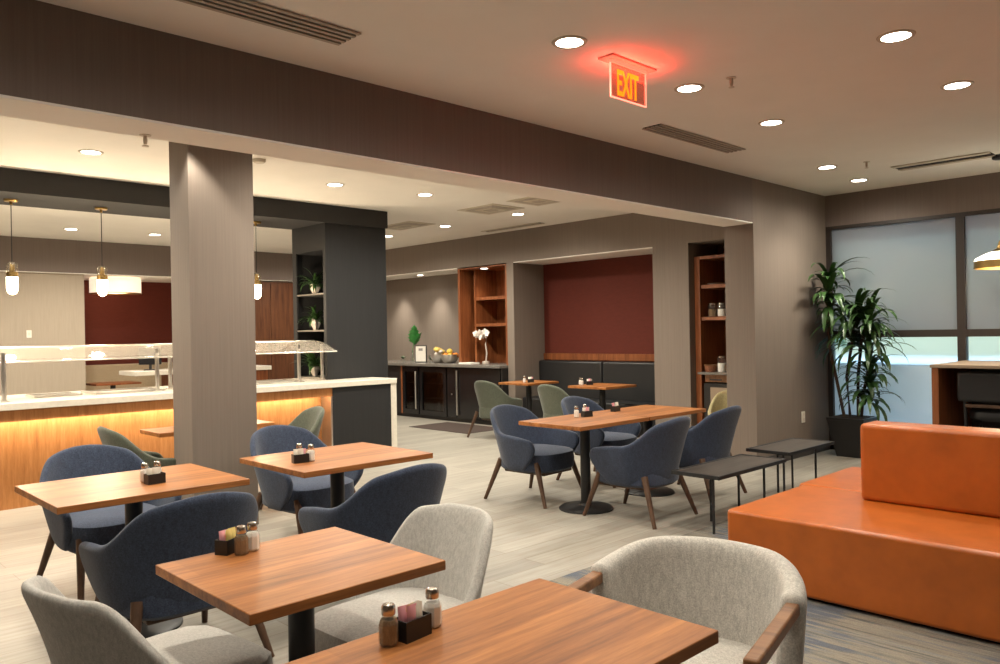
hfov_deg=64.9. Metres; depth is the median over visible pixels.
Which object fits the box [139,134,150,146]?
sprinkler head
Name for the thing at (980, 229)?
window
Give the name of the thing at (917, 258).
window
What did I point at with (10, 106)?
ceiling beam soffit
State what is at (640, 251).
trim
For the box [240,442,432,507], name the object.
dining table
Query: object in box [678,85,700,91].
diffuser
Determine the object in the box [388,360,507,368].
countertop
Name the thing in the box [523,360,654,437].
banquette
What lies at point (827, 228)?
wall
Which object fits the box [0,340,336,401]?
sneeze guard
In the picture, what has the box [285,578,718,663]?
dining table
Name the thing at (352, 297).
shelving unit
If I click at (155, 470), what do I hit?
packet
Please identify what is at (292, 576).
dining table
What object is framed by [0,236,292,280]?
wall
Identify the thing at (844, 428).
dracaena
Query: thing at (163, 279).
trim
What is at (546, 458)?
seat cushion
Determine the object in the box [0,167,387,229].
bulkhead
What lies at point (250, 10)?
ceiling vent
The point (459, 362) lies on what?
tray
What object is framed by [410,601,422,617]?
packet
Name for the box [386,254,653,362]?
wall
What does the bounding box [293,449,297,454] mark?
packet
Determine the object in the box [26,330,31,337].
light switch
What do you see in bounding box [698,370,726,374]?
countertop
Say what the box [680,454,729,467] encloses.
seat cushion
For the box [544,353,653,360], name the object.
trim
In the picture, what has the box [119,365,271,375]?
countertop
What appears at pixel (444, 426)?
floor mat
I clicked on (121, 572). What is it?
armchair
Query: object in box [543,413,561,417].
seat cushion
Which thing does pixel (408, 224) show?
ceiling vent
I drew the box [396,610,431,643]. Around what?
caddy
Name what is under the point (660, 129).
ceiling vent
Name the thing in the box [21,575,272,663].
chair
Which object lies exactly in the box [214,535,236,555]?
caddy
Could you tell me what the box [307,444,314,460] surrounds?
salt shaker
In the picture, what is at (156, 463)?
salt shaker
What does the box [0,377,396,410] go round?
island countertop
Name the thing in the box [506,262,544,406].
wall
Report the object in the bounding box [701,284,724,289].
shelf
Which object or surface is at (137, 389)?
pan
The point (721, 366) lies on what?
glass jar
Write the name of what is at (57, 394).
pan
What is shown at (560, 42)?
diffuser
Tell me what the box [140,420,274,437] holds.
dining table
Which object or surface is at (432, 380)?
cooler
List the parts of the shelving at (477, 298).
panel, panel, shelf, shelf, panel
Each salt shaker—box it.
[140,463,147,481]
[154,461,161,471]
[246,521,258,550]
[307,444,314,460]
[424,586,440,627]
[574,406,578,416]
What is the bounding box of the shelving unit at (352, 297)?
[292,223,387,379]
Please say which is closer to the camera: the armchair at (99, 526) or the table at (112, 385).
the armchair at (99, 526)
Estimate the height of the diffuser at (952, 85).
0.003 m
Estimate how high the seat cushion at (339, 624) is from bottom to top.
0.145 m
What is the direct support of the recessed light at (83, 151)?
in the ceiling
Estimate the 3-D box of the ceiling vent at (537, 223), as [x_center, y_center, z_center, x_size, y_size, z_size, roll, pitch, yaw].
[0.180,-1.568,11.800,0.168,0.012,1.200,-1,0,-44]
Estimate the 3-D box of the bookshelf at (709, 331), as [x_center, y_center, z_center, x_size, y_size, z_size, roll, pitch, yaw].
[3.023,0.231,9.850,0.660,2.400,1.010,-1,0,-44]
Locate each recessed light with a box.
[78,149,103,154]
[326,183,343,186]
[416,193,433,195]
[551,35,586,48]
[674,83,704,92]
[758,119,784,125]
[817,165,837,169]
[849,178,868,181]
[876,29,915,42]
[940,80,973,89]
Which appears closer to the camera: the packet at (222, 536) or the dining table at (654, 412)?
the packet at (222, 536)
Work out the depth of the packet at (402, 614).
1.89 m
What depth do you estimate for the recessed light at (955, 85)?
5.17 m
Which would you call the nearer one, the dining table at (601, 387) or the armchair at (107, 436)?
the armchair at (107, 436)
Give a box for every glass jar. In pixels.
[708,303,716,316]
[718,303,725,315]
[718,356,725,371]
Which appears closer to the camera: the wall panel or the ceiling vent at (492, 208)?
the ceiling vent at (492, 208)
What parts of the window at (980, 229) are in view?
pane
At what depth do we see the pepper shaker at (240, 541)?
2.64 m
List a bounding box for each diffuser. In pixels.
[81,151,100,153]
[556,38,582,47]
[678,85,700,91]
[761,121,780,125]
[819,166,834,168]
[881,32,910,41]
[944,82,969,88]
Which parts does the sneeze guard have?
post, rail, post, post, post, post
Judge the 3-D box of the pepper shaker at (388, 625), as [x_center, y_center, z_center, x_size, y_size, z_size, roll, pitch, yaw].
[-0.264,0.691,1.862,0.046,0.099,0.046,-1,0,-39]
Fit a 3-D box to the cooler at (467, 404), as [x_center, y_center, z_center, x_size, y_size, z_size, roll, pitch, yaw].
[-0.102,1.007,12.915,0.783,0.840,1.040,-1,0,-44]
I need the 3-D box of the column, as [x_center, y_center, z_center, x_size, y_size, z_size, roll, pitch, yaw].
[-2.235,-0.006,6.146,0.515,3.055,0.350,-1,0,-44]
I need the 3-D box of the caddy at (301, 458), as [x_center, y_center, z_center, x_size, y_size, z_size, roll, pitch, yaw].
[-1.160,0.732,4.565,0.090,0.050,0.050,-1,0,-32]
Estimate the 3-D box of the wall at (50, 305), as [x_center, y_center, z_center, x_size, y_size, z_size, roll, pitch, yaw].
[-9.183,0.383,10.213,6.950,2.525,0.140,-1,0,-44]
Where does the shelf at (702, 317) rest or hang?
attached to the bookshelf at (709, 331)
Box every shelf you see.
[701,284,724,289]
[701,316,725,319]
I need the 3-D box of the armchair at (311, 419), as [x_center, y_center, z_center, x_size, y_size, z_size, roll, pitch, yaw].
[-1.962,1.112,7.168,0.727,0.822,0.649,-1,0,-38]
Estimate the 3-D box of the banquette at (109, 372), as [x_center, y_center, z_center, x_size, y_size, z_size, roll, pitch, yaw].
[-6.574,1.086,13.946,1.930,1.030,0.730,-1,0,-44]
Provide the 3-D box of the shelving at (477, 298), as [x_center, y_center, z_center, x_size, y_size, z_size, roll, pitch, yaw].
[-0.044,-0.273,13.007,0.680,1.593,1.180,-1,0,-44]
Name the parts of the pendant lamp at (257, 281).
lamp shade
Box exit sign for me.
[598,53,656,107]
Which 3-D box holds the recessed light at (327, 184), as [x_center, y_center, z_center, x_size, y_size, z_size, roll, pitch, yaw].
[-1.725,-1.539,8.218,0.196,0.006,0.196,-1,0,-44]
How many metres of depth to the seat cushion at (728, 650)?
2.49 m
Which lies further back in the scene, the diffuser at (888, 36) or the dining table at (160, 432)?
the dining table at (160, 432)
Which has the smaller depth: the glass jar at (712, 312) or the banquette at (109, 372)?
the glass jar at (712, 312)
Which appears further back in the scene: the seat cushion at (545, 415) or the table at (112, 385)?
the table at (112, 385)
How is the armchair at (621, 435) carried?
on the floor
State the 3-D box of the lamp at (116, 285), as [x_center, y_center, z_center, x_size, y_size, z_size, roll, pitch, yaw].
[-6.560,-0.787,13.415,0.820,0.275,0.820,-1,0,-44]
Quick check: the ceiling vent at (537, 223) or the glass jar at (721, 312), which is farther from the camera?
the ceiling vent at (537, 223)
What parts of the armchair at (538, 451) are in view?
leg, leg, seat frame, leg, leg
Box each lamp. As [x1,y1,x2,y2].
[4,199,17,294]
[89,277,141,294]
[95,207,107,295]
[254,221,260,298]
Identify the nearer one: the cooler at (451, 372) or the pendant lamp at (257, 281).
the pendant lamp at (257, 281)
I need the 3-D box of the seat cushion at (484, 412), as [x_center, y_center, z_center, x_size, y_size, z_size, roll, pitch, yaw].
[-0.002,1.119,11.201,0.464,0.190,0.600,-1,0,40]
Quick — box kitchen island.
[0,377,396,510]
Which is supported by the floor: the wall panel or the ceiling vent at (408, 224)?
the wall panel
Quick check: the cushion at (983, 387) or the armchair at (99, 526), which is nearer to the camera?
the armchair at (99, 526)
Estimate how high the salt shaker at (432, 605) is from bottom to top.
0.099 m
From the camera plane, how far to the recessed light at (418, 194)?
8.88 m
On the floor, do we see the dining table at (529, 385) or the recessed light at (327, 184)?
the dining table at (529, 385)
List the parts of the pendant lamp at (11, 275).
cord, lamp shade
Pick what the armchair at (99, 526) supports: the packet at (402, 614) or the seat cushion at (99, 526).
the seat cushion at (99, 526)
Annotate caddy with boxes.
[144,472,165,484]
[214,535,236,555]
[291,453,308,463]
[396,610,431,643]
[581,410,592,416]
[610,405,619,411]
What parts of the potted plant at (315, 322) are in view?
pot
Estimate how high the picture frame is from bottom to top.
0.310 m
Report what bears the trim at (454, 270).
attached to the ceiling beam at (631, 230)
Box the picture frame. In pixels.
[415,345,426,362]
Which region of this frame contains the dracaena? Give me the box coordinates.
[808,257,917,457]
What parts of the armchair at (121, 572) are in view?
leg, seat frame, leg, leg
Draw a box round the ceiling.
[0,0,999,253]
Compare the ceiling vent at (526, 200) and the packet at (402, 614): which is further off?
the ceiling vent at (526, 200)
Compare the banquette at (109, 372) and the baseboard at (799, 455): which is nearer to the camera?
the baseboard at (799, 455)
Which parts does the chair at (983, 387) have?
post, rail, seat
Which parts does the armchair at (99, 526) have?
leg, leg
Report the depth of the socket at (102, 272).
8.11 m
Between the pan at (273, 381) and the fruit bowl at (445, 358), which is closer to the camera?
the pan at (273, 381)
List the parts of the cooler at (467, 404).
handle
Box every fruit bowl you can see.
[430,354,442,362]
[440,354,458,362]
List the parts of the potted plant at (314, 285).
pot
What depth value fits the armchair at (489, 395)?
10.93 m
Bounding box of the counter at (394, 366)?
[388,360,508,424]
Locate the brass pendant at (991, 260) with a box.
[973,154,999,269]
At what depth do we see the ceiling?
5.12 m
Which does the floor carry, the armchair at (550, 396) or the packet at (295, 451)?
the armchair at (550, 396)
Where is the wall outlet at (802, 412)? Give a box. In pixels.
[801,411,804,422]
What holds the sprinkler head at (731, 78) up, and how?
attached to the ceiling
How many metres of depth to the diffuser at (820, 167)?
7.77 m
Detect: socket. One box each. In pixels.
[9,264,14,271]
[100,268,104,274]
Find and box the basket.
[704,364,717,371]
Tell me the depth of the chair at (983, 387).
7.39 m
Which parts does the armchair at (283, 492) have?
leg, leg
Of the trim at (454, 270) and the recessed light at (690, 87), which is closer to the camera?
the recessed light at (690, 87)
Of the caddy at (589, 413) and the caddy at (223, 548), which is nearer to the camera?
the caddy at (223, 548)
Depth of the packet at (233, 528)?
2.69 m
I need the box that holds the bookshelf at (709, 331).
[694,254,726,423]
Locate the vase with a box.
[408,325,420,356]
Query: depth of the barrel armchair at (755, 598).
2.67 m
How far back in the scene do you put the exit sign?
4.61 m
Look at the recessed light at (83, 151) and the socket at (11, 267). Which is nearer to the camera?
the recessed light at (83, 151)
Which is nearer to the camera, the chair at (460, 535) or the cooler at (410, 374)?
the chair at (460, 535)
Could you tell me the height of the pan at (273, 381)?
0.020 m
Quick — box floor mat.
[409,422,492,433]
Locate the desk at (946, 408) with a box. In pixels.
[930,360,999,428]
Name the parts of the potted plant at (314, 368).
pot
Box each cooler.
[402,366,425,413]
[419,366,450,416]
[447,367,461,417]
[456,368,500,420]
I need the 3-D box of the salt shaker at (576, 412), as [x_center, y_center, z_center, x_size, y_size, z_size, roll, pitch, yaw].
[0.650,0.677,6.686,0.046,0.099,0.046,-1,0,-39]
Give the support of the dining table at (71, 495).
on the floor
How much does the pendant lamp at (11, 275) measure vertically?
0.915 m
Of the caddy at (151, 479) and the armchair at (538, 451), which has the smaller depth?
the caddy at (151, 479)
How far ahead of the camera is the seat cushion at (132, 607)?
3.36 m
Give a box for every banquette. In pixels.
[86,362,172,389]
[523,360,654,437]
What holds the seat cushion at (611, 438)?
on the armchair at (621, 435)
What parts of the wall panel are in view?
door, door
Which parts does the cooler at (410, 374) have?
door frame, glass door, door frame, door frame, handle, door frame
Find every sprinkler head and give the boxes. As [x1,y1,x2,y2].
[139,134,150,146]
[726,76,735,88]
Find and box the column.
[169,142,258,524]
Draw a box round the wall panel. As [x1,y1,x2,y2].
[255,282,293,379]
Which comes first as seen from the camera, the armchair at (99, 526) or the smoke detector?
the armchair at (99, 526)
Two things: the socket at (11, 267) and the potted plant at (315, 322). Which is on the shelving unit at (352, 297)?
the potted plant at (315, 322)
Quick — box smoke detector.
[252,158,265,163]
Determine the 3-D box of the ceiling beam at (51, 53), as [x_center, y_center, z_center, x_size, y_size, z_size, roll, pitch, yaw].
[-1.300,-1.318,4.688,10.670,0.465,0.340,-1,0,-44]
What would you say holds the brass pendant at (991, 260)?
hanging from the ceiling
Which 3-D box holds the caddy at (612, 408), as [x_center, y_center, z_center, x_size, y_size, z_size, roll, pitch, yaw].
[1.047,0.694,7.138,0.050,0.050,0.100,-1,0,35]
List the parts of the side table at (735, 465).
rail, rail, leg, leg, panel, leg, rail, rail, leg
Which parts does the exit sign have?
ceiling plate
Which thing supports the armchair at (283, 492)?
on the floor
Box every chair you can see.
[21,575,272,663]
[315,503,492,652]
[957,371,999,427]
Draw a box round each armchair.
[36,444,181,599]
[79,492,274,656]
[97,426,175,467]
[250,425,363,533]
[260,406,324,509]
[298,463,446,542]
[467,380,522,436]
[484,404,580,508]
[538,384,568,417]
[556,396,640,487]
[568,536,806,663]
[583,416,697,529]
[677,405,746,501]
[708,390,726,414]
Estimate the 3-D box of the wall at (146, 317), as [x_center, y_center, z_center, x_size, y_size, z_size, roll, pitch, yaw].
[-6.807,0.343,14.339,2.300,2.525,0.100,-1,0,-44]
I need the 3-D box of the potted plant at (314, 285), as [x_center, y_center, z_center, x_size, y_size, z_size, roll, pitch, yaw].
[-2.366,-0.652,9.994,0.430,0.358,0.523,-1,0,-30]
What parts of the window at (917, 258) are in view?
pane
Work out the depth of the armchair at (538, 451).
6.94 m
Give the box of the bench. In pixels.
[728,421,999,643]
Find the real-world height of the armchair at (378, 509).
0.817 m
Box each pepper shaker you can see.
[234,525,247,554]
[379,602,397,646]
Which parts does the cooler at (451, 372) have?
door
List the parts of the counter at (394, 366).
panel, panel, panel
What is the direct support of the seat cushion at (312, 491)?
on the armchair at (283, 492)
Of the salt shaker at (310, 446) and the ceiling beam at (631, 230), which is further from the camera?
the ceiling beam at (631, 230)
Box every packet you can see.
[146,468,151,474]
[152,467,158,473]
[219,530,225,540]
[226,528,231,540]
[228,527,235,537]
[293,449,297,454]
[397,604,408,621]
[407,603,415,621]
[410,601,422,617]
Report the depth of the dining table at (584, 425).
6.51 m
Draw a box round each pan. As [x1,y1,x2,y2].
[25,392,81,397]
[80,387,164,394]
[256,379,304,384]
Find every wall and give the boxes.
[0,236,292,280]
[0,271,85,395]
[84,280,172,364]
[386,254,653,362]
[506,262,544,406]
[652,243,716,427]
[825,172,999,226]
[826,227,832,448]
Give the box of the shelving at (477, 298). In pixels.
[458,264,507,364]
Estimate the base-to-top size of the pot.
0.445 m
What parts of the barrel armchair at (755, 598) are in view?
arm rail, arm rail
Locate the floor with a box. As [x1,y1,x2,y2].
[0,415,999,663]
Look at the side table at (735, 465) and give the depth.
5.98 m
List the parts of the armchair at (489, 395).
leg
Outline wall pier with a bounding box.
[724,178,828,456]
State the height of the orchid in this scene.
0.589 m
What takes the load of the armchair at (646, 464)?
on the floor
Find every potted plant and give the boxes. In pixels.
[290,344,324,376]
[298,270,322,293]
[298,305,323,329]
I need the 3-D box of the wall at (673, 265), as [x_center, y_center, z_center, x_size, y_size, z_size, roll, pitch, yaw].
[2.467,0.155,10.403,0.690,2.570,0.543,-1,0,-44]
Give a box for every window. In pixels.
[829,213,961,423]
[959,208,999,360]
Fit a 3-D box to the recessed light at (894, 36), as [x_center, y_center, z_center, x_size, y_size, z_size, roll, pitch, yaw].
[2.156,-1.609,4.281,0.196,0.006,0.196,-1,0,-44]
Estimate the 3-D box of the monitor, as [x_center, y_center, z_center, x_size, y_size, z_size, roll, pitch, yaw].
[-5.620,0.424,12.634,0.340,0.380,0.140,-1,0,-15]
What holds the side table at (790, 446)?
on the floor
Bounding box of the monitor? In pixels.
[138,346,161,370]
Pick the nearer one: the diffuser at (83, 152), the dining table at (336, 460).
the dining table at (336, 460)
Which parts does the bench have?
seat, backrest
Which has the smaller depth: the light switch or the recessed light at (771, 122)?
the recessed light at (771, 122)
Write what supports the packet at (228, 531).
in the caddy at (223, 548)
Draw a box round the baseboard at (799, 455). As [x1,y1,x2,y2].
[767,446,829,460]
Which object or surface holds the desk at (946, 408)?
on the floor
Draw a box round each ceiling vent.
[176,0,360,45]
[387,221,434,229]
[457,203,523,214]
[481,222,544,231]
[507,197,558,205]
[642,124,745,152]
[891,152,994,170]
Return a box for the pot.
[826,414,876,457]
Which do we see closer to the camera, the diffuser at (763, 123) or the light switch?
the diffuser at (763, 123)
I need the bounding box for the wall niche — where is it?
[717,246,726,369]
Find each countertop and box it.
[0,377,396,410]
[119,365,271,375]
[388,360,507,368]
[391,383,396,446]
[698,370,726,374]
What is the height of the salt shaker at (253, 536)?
0.099 m
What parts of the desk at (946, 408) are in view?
panel, panel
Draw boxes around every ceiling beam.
[0,0,752,221]
[386,213,723,275]
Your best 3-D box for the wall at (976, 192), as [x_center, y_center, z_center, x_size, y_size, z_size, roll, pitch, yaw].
[6.442,-1.499,6.994,0.150,0.375,7.090,-1,0,-44]
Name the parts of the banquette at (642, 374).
seat, backrest, seat, backrest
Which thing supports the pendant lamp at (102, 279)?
hanging from the bulkhead
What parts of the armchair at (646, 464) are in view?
leg, leg, seat frame, leg, leg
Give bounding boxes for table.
[14,463,249,638]
[86,381,141,388]
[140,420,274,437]
[156,527,445,661]
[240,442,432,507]
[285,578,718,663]
[498,380,558,411]
[519,413,648,514]
[568,383,636,409]
[593,405,705,496]
[671,454,786,533]
[746,438,834,492]
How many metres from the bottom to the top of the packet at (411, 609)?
0.062 m
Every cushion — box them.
[67,503,156,553]
[120,595,213,620]
[146,625,272,663]
[262,474,353,512]
[315,587,463,652]
[479,407,491,418]
[500,444,573,473]
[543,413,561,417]
[574,431,636,453]
[596,468,678,487]
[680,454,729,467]
[681,638,772,663]
[957,371,999,402]
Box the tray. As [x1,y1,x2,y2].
[459,362,478,363]
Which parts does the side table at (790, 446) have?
rail, rail, leg, leg, panel, leg, rail, leg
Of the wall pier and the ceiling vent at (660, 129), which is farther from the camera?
the wall pier
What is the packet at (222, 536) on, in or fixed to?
in the caddy at (223, 548)
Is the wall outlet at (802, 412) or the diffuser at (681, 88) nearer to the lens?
the diffuser at (681, 88)
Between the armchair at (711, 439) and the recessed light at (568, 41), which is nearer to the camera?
the recessed light at (568, 41)
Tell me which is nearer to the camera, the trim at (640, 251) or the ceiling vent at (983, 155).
the ceiling vent at (983, 155)
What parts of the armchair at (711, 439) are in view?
leg, leg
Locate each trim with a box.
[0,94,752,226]
[0,270,292,282]
[386,268,461,280]
[513,247,651,264]
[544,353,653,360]
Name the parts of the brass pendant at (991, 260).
lamp shade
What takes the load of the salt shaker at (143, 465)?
on the dining table at (71, 495)
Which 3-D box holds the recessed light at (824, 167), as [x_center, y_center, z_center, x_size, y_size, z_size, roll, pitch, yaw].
[3.229,-1.626,7.762,0.196,0.006,0.196,-1,0,-44]
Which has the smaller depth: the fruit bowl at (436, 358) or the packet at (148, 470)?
the packet at (148, 470)
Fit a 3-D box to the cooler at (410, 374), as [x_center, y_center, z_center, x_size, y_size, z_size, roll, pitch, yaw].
[-1.340,1.029,14.194,0.789,0.840,0.460,-1,0,-44]
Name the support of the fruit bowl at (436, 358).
on the counter at (394, 366)
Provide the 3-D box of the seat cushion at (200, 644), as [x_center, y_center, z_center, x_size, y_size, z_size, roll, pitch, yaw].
[-1.059,1.097,2.507,0.500,0.145,0.540,-1,0,39]
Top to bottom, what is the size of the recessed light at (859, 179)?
0.006 m
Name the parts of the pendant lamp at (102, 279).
cord, lamp shade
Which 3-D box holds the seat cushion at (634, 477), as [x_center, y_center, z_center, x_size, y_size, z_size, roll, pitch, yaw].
[1.096,1.098,6.289,0.600,0.190,0.559,-1,0,43]
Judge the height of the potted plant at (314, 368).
0.419 m
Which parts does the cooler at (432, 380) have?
door frame, door frame, glass door, door frame, door frame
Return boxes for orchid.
[473,328,489,363]
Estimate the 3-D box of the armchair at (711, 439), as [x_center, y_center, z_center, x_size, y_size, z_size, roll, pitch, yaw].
[1.766,1.049,7.037,0.762,0.817,0.718,-1,0,43]
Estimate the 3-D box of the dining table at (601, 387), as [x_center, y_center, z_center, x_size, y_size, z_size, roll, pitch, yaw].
[1.382,1.087,10.587,0.660,0.745,0.650,-1,0,-44]
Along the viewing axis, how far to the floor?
5.69 m
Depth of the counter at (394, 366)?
13.63 m
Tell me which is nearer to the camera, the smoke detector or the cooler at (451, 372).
the smoke detector
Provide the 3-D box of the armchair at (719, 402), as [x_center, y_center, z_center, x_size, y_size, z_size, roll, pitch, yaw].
[2.666,1.061,8.944,0.650,0.763,0.707,-1,0,14]
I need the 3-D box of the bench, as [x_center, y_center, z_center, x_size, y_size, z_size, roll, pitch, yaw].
[2.752,0.987,4.428,1.875,0.893,2.280,-1,0,-44]
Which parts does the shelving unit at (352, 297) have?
corner post, panel, panel, shelf, shelf, shelf, panel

